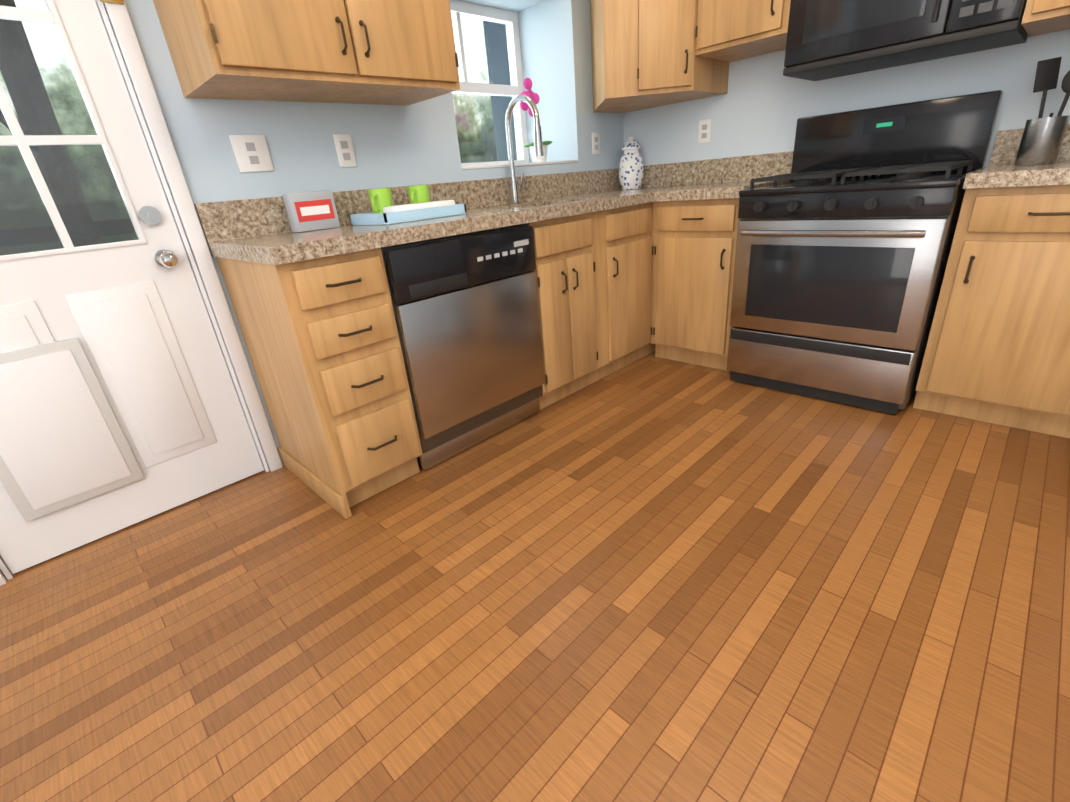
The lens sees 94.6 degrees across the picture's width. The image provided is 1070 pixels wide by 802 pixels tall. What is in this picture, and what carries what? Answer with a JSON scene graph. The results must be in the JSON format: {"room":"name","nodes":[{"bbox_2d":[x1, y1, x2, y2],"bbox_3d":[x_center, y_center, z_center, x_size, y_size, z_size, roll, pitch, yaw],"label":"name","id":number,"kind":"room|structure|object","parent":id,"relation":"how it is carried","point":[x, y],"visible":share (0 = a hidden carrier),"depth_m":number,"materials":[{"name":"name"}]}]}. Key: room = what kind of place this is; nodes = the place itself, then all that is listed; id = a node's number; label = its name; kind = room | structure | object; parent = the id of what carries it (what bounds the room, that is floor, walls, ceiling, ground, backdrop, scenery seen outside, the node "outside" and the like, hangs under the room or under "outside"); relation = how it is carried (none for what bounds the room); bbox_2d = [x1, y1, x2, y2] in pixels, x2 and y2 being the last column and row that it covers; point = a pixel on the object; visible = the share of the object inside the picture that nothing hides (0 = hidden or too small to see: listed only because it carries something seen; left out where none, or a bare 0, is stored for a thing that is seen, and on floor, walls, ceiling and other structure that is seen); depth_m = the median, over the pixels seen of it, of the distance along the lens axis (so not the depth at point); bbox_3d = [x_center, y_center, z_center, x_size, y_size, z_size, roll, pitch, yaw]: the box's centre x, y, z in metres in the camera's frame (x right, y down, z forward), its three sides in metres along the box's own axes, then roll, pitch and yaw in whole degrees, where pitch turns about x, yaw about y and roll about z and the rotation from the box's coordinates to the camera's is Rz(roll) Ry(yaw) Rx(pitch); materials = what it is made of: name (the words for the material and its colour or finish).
{"room":"kitchen","nodes":[
{"label":"kitchen","id":0,"kind":"room"},
{"bbox_2d":[0,0,623,573],"bbox_3d":[-1.282,-0.928,1.601,0.900,2.670,5.500,18,33,42],"label":"wall","id":1,"kind":"structure","parent":0,"point":[412,144],"depth_m":1.66,"materials":[{"name":"blue paint"}]},
{"bbox_2d":[0,0,282,585],"bbox_3d":[-1.597,-0.565,1.488,0.374,2.155,0.932,18,33,42],"label":"entry door","id":2,"kind":"structure","parent":1,"relation":"in","point":[122,404],"depth_m":1.63,"materials":[{"name":"white paint"}]},
{"bbox_2d":[229,135,273,172],"bbox_3d":[-1.029,-0.901,1.797,0.008,0.120,0.120,18,33,42],"label":"electrical outlet plate","id":3,"kind":"object","parent":1,"relation":"attached to","point":[251,153],"depth_m":1.79,"materials":[{"name":"white plastic"}]},
{"bbox_2d":[153,0,459,105],"bbox_3d":[-0.738,-1.432,1.608,0.425,0.730,0.858,18,33,42],"label":"upper cabinet","id":4,"kind":"object","parent":1,"relation":"attached to","point":[390,52],"visible":1,"depth_m":1.56,"materials":[{"name":"brown wood"}]},
{"bbox_2d":[333,134,356,166],"bbox_3d":[-0.778,-1.025,2.022,0.008,0.120,0.075,18,33,42],"label":"electrical outlet plate","id":5,"kind":"object","parent":1,"relation":"attached to","point":[343,142],"depth_m":2.02,"materials":[{"name":"white plastic"}]},
{"bbox_2d":[449,0,576,169],"bbox_3d":[-0.254,-1.729,2.702,0.471,0.836,0.886,18,33,42],"label":"window","id":6,"kind":"structure","parent":1,"relation":"in","point":[463,9],"depth_m":2.92,"materials":[{"name":"white paint"}]},
{"bbox_2d":[520,78,551,161],"bbox_3d":[-0.018,-1.603,2.847,0.212,0.419,0.239,18,33,42],"label":"orchid","id":7,"kind":"object","parent":6,"relation":"on","point":[530,93],"visible":0.65,"depth_m":2.81,"materials":[{"name":"pink plant"}]},
{"bbox_2d":[592,133,599,154],"bbox_3d":[0.377,-1.593,3.054,0.008,0.120,0.075,18,33,42],"label":"electrical outlet plate","id":8,"kind":"object","parent":1,"relation":"attached to","point":[595,136],"depth_m":3.05,"materials":[{"name":"white plastic"}]},
{"bbox_2d":[590,0,728,112],"bbox_3d":[0.543,-1.984,2.579,0.694,0.730,0.690,18,33,42],"label":"upper cabinet","id":9,"kind":"object","parent":1,"relation":"attached to","point":[643,54],"visible":1,"depth_m":2.43,"materials":[{"name":"brown wood"}]},
{"bbox_2d":[0,351,1069,801],"bbox_3d":[0.164,0.768,0.917,5.250,0.100,5.500,18,33,42],"label":"floor","id":10,"kind":"structure","parent":0,"point":[650,577],"depth_m":1.26,"materials":[{"name":"brown wood"}]},
{"bbox_2d":[216,248,422,518],"bbox_3d":[-0.787,-0.110,1.873,0.618,0.880,0.334,18,33,42],"label":"base cabinet","id":11,"kind":"object","parent":10,"relation":"on","point":[322,340],"depth_m":1.66,"materials":[{"name":"brown wood"}]},
{"bbox_2d":[381,224,544,469],"bbox_3d":[-0.413,-0.281,2.171,0.596,0.860,0.673,18,33,42],"label":"dishwasher","id":12,"kind":"object","parent":10,"relation":"on","point":[466,310],"visible":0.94,"depth_m":1.92,"materials":[{"name":"metal"}]},
{"bbox_2d":[532,222,623,409],"bbox_3d":[0.016,-0.463,2.605,0.618,0.791,0.587,18,33,42],"label":"base cabinet","id":13,"kind":"object","parent":10,"relation":"on","point":[579,270],"depth_m":2.37,"materials":[{"name":"brown wood"}]},
{"bbox_2d":[524,202,654,366],"bbox_3d":[0.298,-0.644,2.842,0.618,0.880,0.380,18,33,42],"label":"base cabinet","id":14,"kind":"object","parent":10,"relation":"on","point":[637,219],"depth_m":2.61,"materials":[{"name":"brown wood"}]},
{"bbox_2d":[194,151,793,264],"bbox_3d":[0.104,-0.913,2.178,1.101,0.178,2.543,18,33,42],"label":"countertop","id":15,"kind":"structure","parent":14,"relation":"on","point":[258,230],"depth_m":2.11,"materials":[{"name":"stone"}]},
{"bbox_2d":[282,190,339,231],"bbox_3d":[-0.856,-0.729,1.897,0.064,0.135,0.170,18,33,42],"label":"box","id":16,"kind":"object","parent":15,"relation":"on","point":[310,211],"visible":1,"depth_m":1.87,"materials":[{"name":"grey plastic"}]},
{"bbox_2d":[349,185,465,224],"bbox_3d":[-0.523,-0.808,2.017,0.280,0.125,0.380,18,33,42],"label":"tray","id":17,"kind":"object","parent":15,"relation":"on","point":[420,206],"visible":1,"depth_m":1.94,"materials":[{"name":"blue plastic"}]},
{"bbox_2d":[505,95,543,203],"bbox_3d":[-0.043,-1.254,2.474,0.251,0.483,0.089,18,33,42],"label":"faucet","id":18,"kind":"object","parent":15,"relation":"on","point":[538,151],"visible":1,"depth_m":2.44,"materials":[{"name":"silver metal"}]},
{"bbox_2d":[618,136,643,189],"bbox_3d":[0.609,-1.510,3.129,0.160,0.306,0.160,18,33,42],"label":"ceramic jar","id":19,"kind":"object","parent":15,"relation":"on","point":[631,170],"visible":0.96,"depth_m":3.08,"materials":[{"name":"white ceramic"}]},
{"bbox_2d":[650,198,740,370],"bbox_3d":[1.024,-0.687,2.788,0.501,0.879,0.648,18,33,42],"label":"base cabinet","id":20,"kind":"object","parent":10,"relation":"on","point":[693,258],"visible":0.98,"depth_m":2.58,"materials":[{"name":"brown wood"}]},
{"bbox_2d":[727,90,1002,414],"bbox_3d":[1.413,-0.663,2.252,0.760,1.204,0.735,18,33,42],"label":"range","id":21,"kind":"object","parent":10,"relation":"on","point":[845,237],"visible":1,"depth_m":2.08,"materials":[{"name":"metal"}]},
{"bbox_2d":[913,184,1069,437],"bbox_3d":[1.954,-0.382,1.916,0.555,0.879,0.648,18,33,42],"label":"base cabinet","id":22,"kind":"object","parent":10,"relation":"on","point":[997,350],"visible":1,"depth_m":1.78,"materials":[{"name":"brown wood"}]},
{"bbox_2d":[963,124,1069,188],"bbox_3d":[1.908,-0.870,1.709,0.550,0.178,0.635,18,33,42],"label":"countertop","id":23,"kind":"structure","parent":22,"relation":"on","point":[1001,170],"depth_m":1.70,"materials":[{"name":"stone"}]},
{"bbox_2d":[1014,57,1069,165],"bbox_3d":[1.878,-1.055,1.800,0.143,0.347,0.116,18,33,42],"label":"utensil crock","id":24,"kind":"object","parent":23,"relation":"on","point":[1042,138],"visible":0.98,"depth_m":1.79,"materials":[{"name":"silver metal"}]},
{"bbox_2d":[623,29,1069,166],"bbox_3d":[1.886,-1.310,1.802,4.950,2.670,0.550,18,33,42],"label":"wall","id":25,"kind":"structure","parent":0,"point":[763,105],"depth_m":2.47,"materials":[{"name":"blue paint"}]},
{"bbox_2d":[698,119,710,143],"bbox_3d":[0.983,-1.563,2.863,0.075,0.120,0.008,18,33,42],"label":"electrical outlet plate","id":26,"kind":"object","parent":25,"relation":"attached to","point":[704,134],"depth_m":2.86,"materials":[{"name":"white plastic"}]},
{"bbox_2d":[695,0,790,61],"bbox_3d":[1.029,-1.964,2.257,0.437,0.585,0.425,18,33,42],"label":"upper cabinet","id":27,"kind":"object","parent":25,"relation":"attached to","point":[730,30],"visible":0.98,"depth_m":2.26,"materials":[{"name":"brown wood"}]},
{"bbox_2d":[783,0,1027,80],"bbox_3d":[1.467,-1.590,1.949,0.756,0.406,0.451,18,33,42],"label":"microwave","id":28,"kind":"object","parent":25,"relation":"attached to","point":[827,39],"visible":1,"depth_m":1.91,"materials":[{"name":"black metal"}]},
{"bbox_2d":[1021,0,1069,36],"bbox_3d":[1.903,-1.614,1.472,0.473,0.730,0.425,18,33,42],"label":"upper cabinet","id":29,"kind":"object","parent":25,"relation":"attached to","point":[1040,17],"visible":1,"depth_m":1.65,"materials":[{"name":"brown wood"}]},
{"label":"outside","id":30,"kind":"structure","parent":0,"visible":0},
{"bbox_2d":[0,0,496,255],"bbox_3d":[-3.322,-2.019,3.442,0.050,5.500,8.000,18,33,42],"label":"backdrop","id":31,"kind":"structure","parent":30,"point":[18,217],"depth_m":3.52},
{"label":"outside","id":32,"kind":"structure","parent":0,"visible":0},
{"bbox_2d":[0,0,135,246],"bbox_3d":[-1.791,-1.569,3.096,2.070,3.105,5.600,18,33,42],"label":"porch","id":33,"kind":"object","parent":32,"point":[49,163],"depth_m":2.96,"materials":[{"name":"grey"}]}
]}

